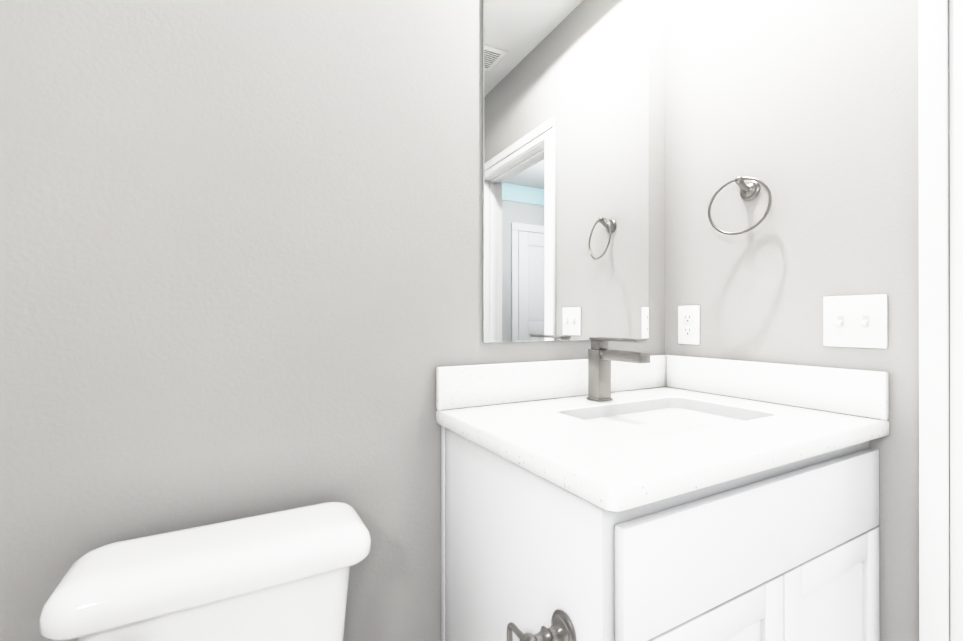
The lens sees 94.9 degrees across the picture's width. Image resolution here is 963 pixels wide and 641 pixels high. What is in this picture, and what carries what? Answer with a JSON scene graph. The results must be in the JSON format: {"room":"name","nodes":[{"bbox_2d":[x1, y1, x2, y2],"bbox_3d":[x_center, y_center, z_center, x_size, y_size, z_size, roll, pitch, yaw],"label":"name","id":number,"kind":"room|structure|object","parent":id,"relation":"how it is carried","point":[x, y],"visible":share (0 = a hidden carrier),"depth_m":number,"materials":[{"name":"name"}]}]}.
{"room":"bathroom","nodes":[
{"label":"bathroom","id":0,"kind":"room"},
{"bbox_2d":[0,0,664,640],"bbox_3d":[-0.319,-0.102,0.988,2.240,2.360,0.120,0,0,-29],"label":"wall","id":1,"kind":"structure","parent":0,"point":[240,258],"depth_m":0.84,"materials":[{"name":"paint"}]},
{"bbox_2d":[483,0,648,342],"bbox_3d":[0.260,-0.533,1.228,0.578,1.178,0.013,0,0,-29],"label":"mirror","id":2,"kind":"object","parent":1,"relation":"attached to","point":[565,170],"visible":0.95,"depth_m":1.21,"materials":[{"name":"clear glass"}]},
{"bbox_2d":[665,0,918,640],"bbox_3d":[1.029,-0.102,0.736,0.120,2.360,1.620,0,0,-29],"label":"wall","id":3,"kind":"structure","parent":0,"point":[805,112],"depth_m":1.06,"materials":[{"name":"paint"}]},
{"bbox_2d":[678,305,699,344],"bbox_3d":[0.626,0.013,1.337,0.007,0.117,0.072,0,0,-29],"label":"electrical outlet plate","id":4,"kind":"object","parent":3,"relation":"attached to","point":[688,324],"visible":1,"depth_m":1.33,"materials":[{"name":"white plastic"}]},
{"bbox_2d":[708,176,771,234],"bbox_3d":[0.684,-0.300,1.160,0.076,0.155,0.148,0,0,-29],"label":"towel ring","id":5,"kind":"object","parent":3,"relation":"attached to","point":[750,190],"visible":1,"depth_m":1.16,"materials":[{"name":"silver metal"}]},
{"bbox_2d":[823,294,886,348],"bbox_3d":[0.817,0.002,0.975,0.021,0.115,0.116,0,0,-29],"label":"switch plate","id":6,"kind":"object","parent":3,"relation":"attached to","point":[858,321],"visible":1,"depth_m":0.97,"materials":[{"name":"white plastic"}]},
{"bbox_2d":[918,0,962,640],"bbox_3d":[1.117,0.094,0.575,0.156,1.967,0.769,0,0,-29],"label":"door frame","id":7,"kind":"structure","parent":3,"relation":"attached to","point":[940,75],"depth_m":0.85,"materials":[{"name":"paint"}]},
{"bbox_3d":[1.068,1.102,0.538,4.240,0.050,3.440,0,0,-29],"label":"floor","id":8,"kind":"structure","parent":0,"visible":0},
{"bbox_2d":[40,501,370,640],"bbox_3d":[-0.292,0.720,0.508,0.447,0.716,0.723,0,0,-29],"label":"toilet","id":9,"kind":"object","parent":8,"relation":"on","point":[283,575],"visible":1,"depth_m":0.69,"materials":[{"name":"ceramic"}]},
{"bbox_2d":[436,337,888,640],"bbox_3d":[0.347,0.561,0.964,0.852,1.034,0.558,0,0,-29],"label":"bathroom vanity","id":10,"kind":"object","parent":8,"relation":"on","point":[602,492],"visible":1,"depth_m":0.80,"materials":[{"name":"wood"}]},
{"bbox_2d":[587,337,649,401],"bbox_3d":[0.340,0.126,1.107,0.048,0.164,0.174,0,0,-29],"label":"faucet","id":11,"kind":"object","parent":10,"relation":"on","point":[600,357],"depth_m":1.14,"materials":[{"name":"silver metal"}]}
]}

